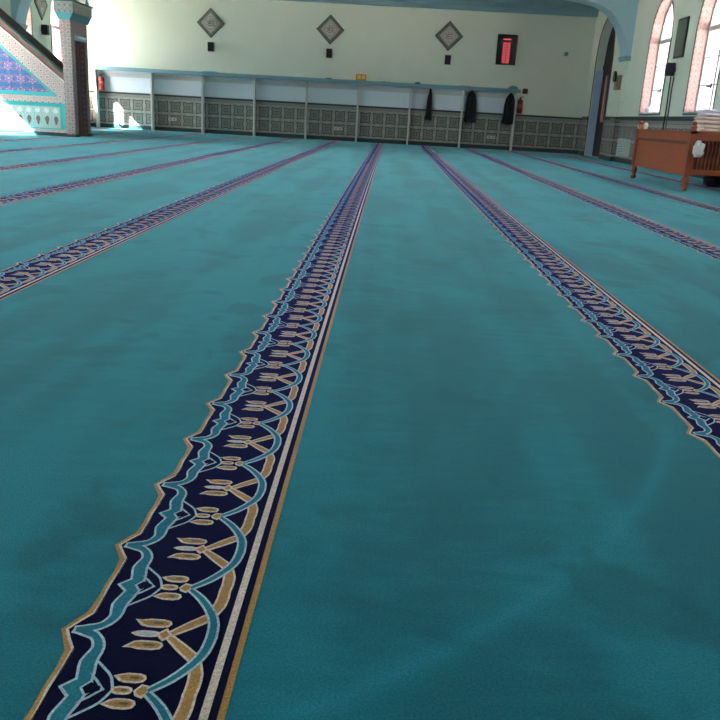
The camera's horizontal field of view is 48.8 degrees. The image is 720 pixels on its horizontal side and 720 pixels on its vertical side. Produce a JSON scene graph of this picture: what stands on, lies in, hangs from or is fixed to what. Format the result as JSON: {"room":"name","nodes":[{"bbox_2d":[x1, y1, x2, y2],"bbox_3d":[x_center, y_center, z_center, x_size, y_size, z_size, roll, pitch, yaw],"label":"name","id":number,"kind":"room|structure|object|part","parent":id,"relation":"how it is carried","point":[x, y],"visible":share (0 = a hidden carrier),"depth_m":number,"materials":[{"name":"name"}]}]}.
{"room":"mosque","nodes":[
{"label":"mosque","id":0,"kind":"room"},
{"bbox_2d":[0,0,58,57],"bbox_3d":[-9.635,-4.671,8.637,0.380,4.400,34.360,4,17,1],"label":"wall","id":1,"kind":"structure","parent":0,"point":[45,40],"depth_m":22.21,"materials":[{"name":"paint"}]},
{"bbox_2d":[18,23,27,29],"bbox_3d":[-8.923,-8.759,20.807,0.150,0.120,0.700,4,17,1],"label":"trim","id":2,"kind":"structure","parent":1,"relation":"attached to","point":[24,26],"depth_m":20.94,"materials":[{"name":"blue paint"}]},
{"bbox_2d":[26,5,32,35],"bbox_3d":[-9.104,-8.830,21.446,0.320,2.690,0.620,4,17,1],"label":"window","id":3,"kind":"structure","parent":1,"relation":"in","point":[29,16],"depth_m":21.61,"materials":[{"name":"grey glass"}]},
{"bbox_3d":[-8.980,-8.822,21.444,0.016,2.690,0.620,3,17,1],"label":"casing","id":4,"kind":"part","parent":3,"relation":"part of","materials":[{"name":"grey"}]},
{"bbox_2d":[34,0,47,19],"bbox_3d":[-8.875,-9.927,22.090,0.057,0.860,0.860,4,17,1],"label":"plaque","id":5,"kind":"object","parent":1,"relation":"attached to","point":[41,5],"visible":1,"depth_m":22.10,"materials":[{"name":"grey"}]},
{"bbox_2d":[41,24,49,34],"bbox_3d":[-8.840,-9.262,22.251,0.208,0.260,0.170,4,17,1],"label":"wall speaker","id":6,"kind":"object","parent":1,"relation":"attached to","point":[45,30],"visible":1,"depth_m":22.18,"materials":[{"name":"black plastic"}]},
{"bbox_2d":[50,0,62,61],"bbox_3d":[-9.030,-9.474,23.548,0.320,2.690,1.320,4,17,1],"label":"window","id":7,"kind":"structure","parent":1,"relation":"in","point":[58,27],"depth_m":23.93,"materials":[{"name":"grey glass"}]},
{"bbox_3d":[-8.907,-9.466,23.546,0.016,2.690,1.320,3,17,1],"label":"casing","id":8,"kind":"part","parent":7,"relation":"part of","materials":[{"name":"grey"}]},
{"bbox_2d":[76,0,595,147],"bbox_3d":[-0.920,-9.145,24.742,15.950,4.400,0.380,4,17,1],"label":"wall","id":9,"kind":"structure","parent":0,"point":[256,37],"depth_m":24.37,"materials":[{"name":"paint"}]},
{"bbox_2d":[197,8,224,37],"bbox_3d":[-4.568,-10.318,24.279,0.860,0.860,0.057,4,17,1],"label":"plaque","id":10,"kind":"object","parent":9,"relation":"attached to","point":[210,22],"visible":1,"depth_m":24.26,"materials":[{"name":"grey"}]},
{"bbox_2d":[208,42,213,51],"bbox_3d":[-4.588,-9.637,24.412,0.170,0.260,0.208,4,17,1],"label":"wall speaker","id":11,"kind":"object","parent":9,"relation":"attached to","point":[210,44],"visible":1,"depth_m":24.32,"materials":[{"name":"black plastic"}]},
{"bbox_2d":[208,43,212,50],"bbox_3d":[-4.591,-9.607,24.316,0.140,0.230,0.008,3,17,1],"label":"grille","id":12,"kind":"object","parent":11,"relation":"attached to","point":[210,45],"depth_m":24.32,"materials":[{"name":"black plastic"}]},
{"bbox_2d":[326,48,331,57],"bbox_3d":[-0.945,-9.414,24.353,0.170,0.260,0.208,4,17,1],"label":"wall speaker","id":13,"kind":"object","parent":9,"relation":"attached to","point":[328,51],"visible":1,"depth_m":24.26,"materials":[{"name":"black plastic"}]},
{"bbox_2d":[327,49,330,56],"bbox_3d":[-0.948,-9.385,24.257,0.140,0.230,0.008,3,17,1],"label":"grille","id":14,"kind":"object","parent":13,"relation":"attached to","point":[328,50],"depth_m":24.25,"materials":[{"name":"black plastic"}]},
{"bbox_2d":[316,15,343,43],"bbox_3d":[-0.905,-10.094,24.220,0.860,0.860,0.057,4,17,1],"label":"plaque","id":15,"kind":"object","parent":9,"relation":"attached to","point":[330,29],"visible":1,"depth_m":24.21,"materials":[{"name":"grey"}]},
{"bbox_2d":[89,90,581,153],"bbox_3d":[-1.016,-7.508,25.024,15.850,1.099,0.045,4,17,1],"label":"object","id":16,"kind":"structure","parent":9,"relation":"attached to","point":[125,110],"depth_m":25.01,"materials":[{"name":"tile"}]},
{"bbox_2d":[280,0,598,17],"bbox_3d":[-0.824,-10.954,23.829,15.950,0.400,0.300,4,17,1],"label":"trim","id":17,"kind":"structure","parent":9,"relation":"attached to","point":[541,7],"depth_m":23.75,"materials":[{"name":"blue paint"}]},
{"bbox_2d":[445,55,450,64],"bbox_3d":[2.688,-9.192,24.294,0.170,0.260,0.208,4,17,1],"label":"wall speaker","id":18,"kind":"object","parent":9,"relation":"attached to","point":[447,57],"visible":1,"depth_m":24.20,"materials":[{"name":"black plastic"}]},
{"bbox_2d":[435,21,462,50],"bbox_3d":[2.717,-9.872,24.162,0.860,0.860,0.057,4,17,1],"label":"plaque","id":19,"kind":"object","parent":9,"relation":"attached to","point":[449,35],"visible":1,"depth_m":24.15,"materials":[{"name":"grey"}]},
{"bbox_2d":[495,34,517,65],"bbox_3d":[4.477,-9.470,24.214,0.600,0.870,0.077,4,17,1],"label":"led display","id":20,"kind":"object","parent":9,"relation":"attached to","point":[506,51],"visible":1,"depth_m":24.18,"materials":[{"name":"black plastic"}]},
{"bbox_2d":[516,97,522,113],"bbox_3d":[4.963,-7.905,24.599,0.181,0.510,0.216,15,20,33],"label":"fire extinguisher","id":21,"kind":"object","parent":9,"relation":"attached to","point":[519,106],"visible":1,"depth_m":24.54,"materials":[{"name":"red metal"}]},
{"bbox_2d":[584,0,719,157],"bbox_3d":[6.662,-3.674,8.374,0.380,4.400,34.360,4,17,1],"label":"wall","id":22,"kind":"structure","parent":0,"point":[647,9],"depth_m":19.12,"materials":[{"name":"paint"}]},
{"bbox_2d":[10,0,638,56],"bbox_3d":[-0.988,-9.183,20.400,15.950,1.780,0.600,4,17,1],"label":"trim","id":23,"kind":"structure","parent":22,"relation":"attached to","point":[622,14],"depth_m":20.12,"materials":[{"name":"paint"}]},
{"bbox_2d":[577,117,587,154],"bbox_3d":[6.912,-6.955,24.606,0.045,1.139,0.640,4,17,1],"label":"trim","id":24,"kind":"structure","parent":22,"relation":"attached to","point":[584,119],"depth_m":24.55,"materials":[{"name":"tile"}]},
{"bbox_2d":[583,18,614,156],"bbox_3d":[7.103,-7.873,22.952,0.304,3.883,1.920,4,17,1],"label":"door","id":25,"kind":"structure","parent":22,"relation":"in","point":[597,113],"depth_m":23.72,"materials":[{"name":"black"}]},
{"bbox_3d":[7.144,-7.093,22.787,0.020,2.100,0.880,3,17,1],"label":"raised panel","id":26,"kind":"part","parent":25,"relation":"part of","materials":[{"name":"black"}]},
{"bbox_3d":[7.191,-7.670,23.341,0.015,1.340,0.300,3,17,1],"label":"frame","id":27,"kind":"part","parent":25,"relation":"part of","materials":[{"name":"brown wood"}]},
{"bbox_2d":[598,117,609,158],"bbox_3d":[6.818,-6.125,21.897,0.045,1.139,1.090,4,17,1],"label":"trim","id":28,"kind":"structure","parent":22,"relation":"attached to","point":[606,119],"depth_m":22.11,"materials":[{"name":"tile"}]},
{"bbox_2d":[604,117,619,160],"bbox_3d":[6.734,-5.891,21.139,0.160,1.129,0.580,4,17,1],"label":"trim","id":29,"kind":"structure","parent":22,"relation":"attached to","point":[614,123],"depth_m":20.98,"materials":[{"name":"tile"}]},
{"bbox_2d":[613,71,621,89],"bbox_3d":[6.706,-7.294,20.690,0.129,0.470,0.400,4,17,1],"label":"intercom","id":30,"kind":"object","parent":22,"relation":"attached to","point":[617,79],"visible":1,"depth_m":20.63,"materials":[{"name":"brown plastic"}]},
{"bbox_2d":[612,61,628,116],"bbox_3d":[6.790,-6.543,20.938,0.120,2.500,0.500,4,17,1],"label":"trim","id":31,"kind":"structure","parent":22,"relation":"attached to","point":[624,65],"depth_m":20.62,"materials":[{"name":"paint"}]},
{"bbox_2d":[616,138,630,156],"bbox_3d":[6.655,-5.373,20.056,0.155,0.430,0.640,4,17,1],"label":"wall heater","id":32,"kind":"object","parent":22,"relation":"attached to","point":[623,145],"visible":1,"depth_m":19.81,"materials":[{"name":"grey metal"}]},
{"bbox_2d":[618,56,630,61],"bbox_3d":[6.846,-7.794,20.552,0.150,0.120,0.700,4,17,1],"label":"trim","id":33,"kind":"structure","parent":22,"relation":"attached to","point":[623,58],"depth_m":20.36,"materials":[{"name":"blue paint"}]},
{"bbox_2d":[638,0,673,115],"bbox_3d":[6.952,-6.965,18.187,0.320,2.610,1.570,4,17,1],"label":"window","id":34,"kind":"structure","parent":22,"relation":"in","point":[663,12],"depth_m":18.80,"materials":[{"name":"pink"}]},
{"bbox_3d":[6.855,-5.770,18.556,0.260,0.029,1.476,3,17,1],"label":"sill","id":35,"kind":"part","parent":34,"relation":"part of","materials":[{"name":"grey paint"}]},
{"bbox_2d":[662,77,670,129],"bbox_3d":[6.662,-5.215,17.385,0.028,1.880,0.057,4,17,1],"label":"cable","id":36,"kind":"object","parent":22,"relation":"attached to","point":[670,77],"visible":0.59,"depth_m":17.26,"materials":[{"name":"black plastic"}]},
{"bbox_2d":[614,116,719,178],"bbox_3d":[6.293,-1.517,6.850,0.045,1.139,29.400,4,17,1],"label":"trim","id":37,"kind":"structure","parent":22,"relation":"attached to","point":[628,126],"depth_m":18.39,"materials":[{"name":"tile"}]},
{"bbox_2d":[664,63,675,75],"bbox_3d":[6.664,-6.230,17.009,0.208,0.260,0.170,4,17,1],"label":"wall speaker","id":38,"kind":"object","parent":22,"relation":"attached to","point":[670,68],"visible":1,"depth_m":16.94,"materials":[{"name":"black plastic"}]},
{"bbox_2d":[665,76,674,129],"bbox_3d":[6.678,-5.179,17.271,0.028,1.881,0.054,4,17,1],"label":"cable","id":39,"kind":"object","parent":22,"relation":"attached to","point":[673,76],"visible":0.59,"depth_m":17.12,"materials":[{"name":"black plastic"}]},
{"bbox_2d":[673,16,689,58],"bbox_3d":[6.777,-6.795,16.738,0.039,0.790,0.580,4,17,1],"label":"framed panel","id":40,"kind":"object","parent":22,"relation":"attached to","point":[683,24],"visible":1,"depth_m":16.67,"materials":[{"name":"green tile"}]},
{"bbox_2d":[682,0,719,114],"bbox_3d":[6.851,-6.081,15.301,0.320,2.610,1.570,4,17,1],"label":"window","id":41,"kind":"structure","parent":22,"relation":"in","point":[705,26],"depth_m":15.98,"materials":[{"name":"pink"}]},
{"bbox_3d":[-1.613,-1.924,9.199,16.710,0.288,34.360,4,17,1],"label":"floor","id":42,"kind":"structure","parent":0,"visible":0},
{"bbox_2d":[0,127,719,719],"bbox_3d":[-1.605,-2.066,9.142,15.880,0.014,33.555,4,17,1],"label":"carpet","id":43,"kind":"object","parent":42,"relation":"on","point":[290,428],"visible":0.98,"depth_m":2.11,"materials":[{"name":"teal carpet"}]},
{"bbox_2d":[0,0,92,136],"bbox_3d":[-7.590,-6.823,17.602,3.030,3.450,1.170,4,17,1],"label":"pulpit","id":44,"kind":"object","parent":43,"relation":"on","point":[41,93],"visible":1,"depth_m":17.43,"materials":[{"name":"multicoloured tile"}]},
{"bbox_3d":[-7.710,-7.500,17.838,2.700,2.310,0.070,3,17,1],"label":"stair rail","id":45,"kind":"part","parent":44,"relation":"part of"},
{"bbox_3d":[-7.737,-7.260,17.055,2.700,2.310,0.070,3,17,1],"label":"stair rail","id":46,"kind":"part","parent":44,"relation":"part of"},
{"bbox_3d":[-7.744,-7.165,17.032,2.700,2.142,0.030,3,17,1],"label":"rail moulding","id":47,"kind":"part","parent":44,"relation":"part of","materials":[{"name":"beige"}]},
{"bbox_3d":[-6.267,-7.641,17.305,0.400,0.210,1.130,3,17,1],"label":"crown","id":48,"kind":"part","parent":44,"relation":"part of","materials":[{"name":"tile"}]},
{"bbox_3d":[-6.277,-7.473,17.357,0.400,0.140,1.090,3,17,1],"label":"cornice","id":49,"kind":"part","parent":44,"relation":"part of","materials":[{"name":"teal tile"}]},
{"bbox_2d":[75,41,87,135],"bbox_3d":[-6.277,-6.104,17.860,0.051,2.030,0.490,3,17,1],"label":"curtain","id":50,"kind":"object","parent":44,"relation":"hanging from","point":[80,46],"depth_m":17.87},
{"bbox_2d":[91,65,520,150],"bbox_3d":[-1.734,-7.861,24.794,13.260,1.828,0.323,4,17,1],"label":"coat rack","id":51,"kind":"object","parent":43,"relation":"on","point":[116,79],"visible":0.98,"depth_m":24.75,"materials":[{"name":"blue paint"}]},
{"bbox_2d":[97,74,104,89],"bbox_3d":[-8.052,-8.695,24.789,0.196,0.490,0.254,12,19,26],"label":"fire extinguisher","id":52,"kind":"object","parent":51,"relation":"attached to","point":[101,86],"visible":1,"depth_m":24.70,"materials":[{"name":"red metal"}]},
{"bbox_3d":[-1.693,-8.554,24.707,13.260,0.110,0.015,3,17,1],"label":"hook rail","id":53,"kind":"part","parent":51,"relation":"part of","materials":[{"name":"grey paint"}]},
{"bbox_3d":[-1.642,-8.390,24.780,13.100,0.650,0.033,3,17,1],"label":"panel","id":54,"kind":"part","parent":51,"relation":"part of","materials":[{"name":"white"}]},
{"bbox_2d":[356,74,366,80],"bbox_3d":[0.035,-8.691,24.456,0.320,0.222,0.168,4,17,1],"label":"cardboard box","id":55,"kind":"object","parent":51,"relation":"on","point":[362,77],"visible":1,"depth_m":24.38,"materials":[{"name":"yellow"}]},
{"bbox_2d":[425,88,431,120],"bbox_3d":[2.157,-7.929,24.639,0.223,0.970,0.148,4,17,1],"label":"coat","id":56,"kind":"object","parent":51,"relation":"hanging from","point":[428,115],"visible":1,"depth_m":24.61,"materials":[{"name":"black fabric"}]},
{"bbox_2d":[464,90,476,122],"bbox_3d":[3.442,-7.866,24.618,0.361,0.960,0.188,4,17,1],"label":"coat","id":57,"kind":"object","parent":51,"relation":"hanging from","point":[471,103],"visible":1,"depth_m":24.55,"materials":[{"name":"black fabric"}]},
{"bbox_2d":[501,93,514,124],"bbox_3d":[4.631,-7.787,24.597,0.430,0.950,0.191,4,17,1],"label":"coat","id":58,"kind":"object","parent":51,"relation":"hanging from","point":[509,106],"visible":1,"depth_m":24.54,"materials":[{"name":"black fabric"}]},
{"bbox_2d":[630,121,719,190],"bbox_3d":[5.559,-3.266,12.661,1.614,0.978,2.624,4,17,1],"label":"wooden platform","id":59,"kind":"object","parent":43,"relation":"on","point":[670,151],"visible":0.94,"depth_m":11.86,"materials":[{"name":"brown wood"}]},
{"bbox_3d":[4.846,-3.653,13.885,0.104,0.920,0.104,3,17,1],"label":"corner post","id":60,"kind":"part","parent":59,"relation":"part of","materials":[{"name":"brown wood"}]},
{"bbox_3d":[4.793,-3.092,12.741,0.064,0.080,2.420,3,17,1],"label":"rail","id":61,"kind":"part","parent":59,"relation":"part of","materials":[{"name":"brown wood"}]},
{"bbox_3d":[4.805,-3.299,12.677,0.036,0.355,2.420,3,17,1],"label":"panel","id":62,"kind":"part","parent":59,"relation":"part of","materials":[{"name":"brown wood"}]},
{"bbox_3d":[4.816,-3.490,12.618,0.090,0.045,2.420,3,17,1],"label":"moulding","id":63,"kind":"part","parent":59,"relation":"part of","materials":[{"name":"brown wood"}]},
{"bbox_3d":[4.820,-3.559,12.597,0.070,0.100,2.420,3,17,1],"label":"rail","id":64,"kind":"part","parent":59,"relation":"part of","materials":[{"name":"brown wood"}]},
{"bbox_3d":[4.762,-2.916,11.477,0.104,0.920,0.104,3,17,1],"label":"corner post","id":65,"kind":"part","parent":59,"relation":"part of","materials":[{"name":"brown wood"}]},
{"bbox_2d":[692,140,704,156],"bbox_3d":[4.838,-3.015,11.313,0.177,0.238,0.121,4,17,1],"label":"plastic bag","id":66,"kind":"object","parent":59,"relation":"attached to","point":[698,148],"visible":1,"depth_m":11.29,"materials":[{"name":"grey plastic"}]},
{"bbox_3d":[5.506,-2.691,11.520,1.410,0.070,0.064,3,17,1],"label":"rail","id":67,"kind":"part","parent":59,"relation":"part of","materials":[{"name":"brown wood"}]},
{"bbox_2d":[696,124,719,131],"bbox_3d":[5.423,-3.362,11.558,0.978,0.107,0.386,4,17,1],"label":"folded blanket","id":68,"kind":"object","parent":59,"relation":"on","point":[701,127],"visible":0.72,"depth_m":11.40,"materials":[{"name":"beige fabric"}]},
{"bbox_2d":[693,116,719,124],"bbox_3d":[5.392,-3.469,11.521,0.946,0.109,0.428,4,17,1],"label":"folded blanket","id":69,"kind":"object","parent":68,"relation":"on","point":[700,119],"visible":0.93,"depth_m":11.36,"materials":[{"name":"beige fabric"}]},
{"bbox_2d":[696,109,719,116],"bbox_3d":[5.401,-3.568,11.491,0.928,0.098,0.394,4,17,1],"label":"folded blanket","id":70,"kind":"object","parent":69,"relation":"on","point":[703,112],"visible":1,"depth_m":11.34,"materials":[{"name":"white fabric"}]},
{"bbox_3d":[5.532,-3.154,11.377,1.410,0.080,0.070,3,17,1],"label":"rail","id":71,"kind":"part","parent":59,"relation":"part of","materials":[{"name":"brown wood"}]},
{"bbox_2d":[703,175,719,187],"bbox_3d":[5.745,-2.905,12.825,0.406,0.215,0.335,4,17,1],"label":"bag","id":72,"kind":"object","parent":43,"relation":"on","point":[709,181],"visible":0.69,"depth_m":12.72,"materials":[{"name":"black fabric"}]}
]}

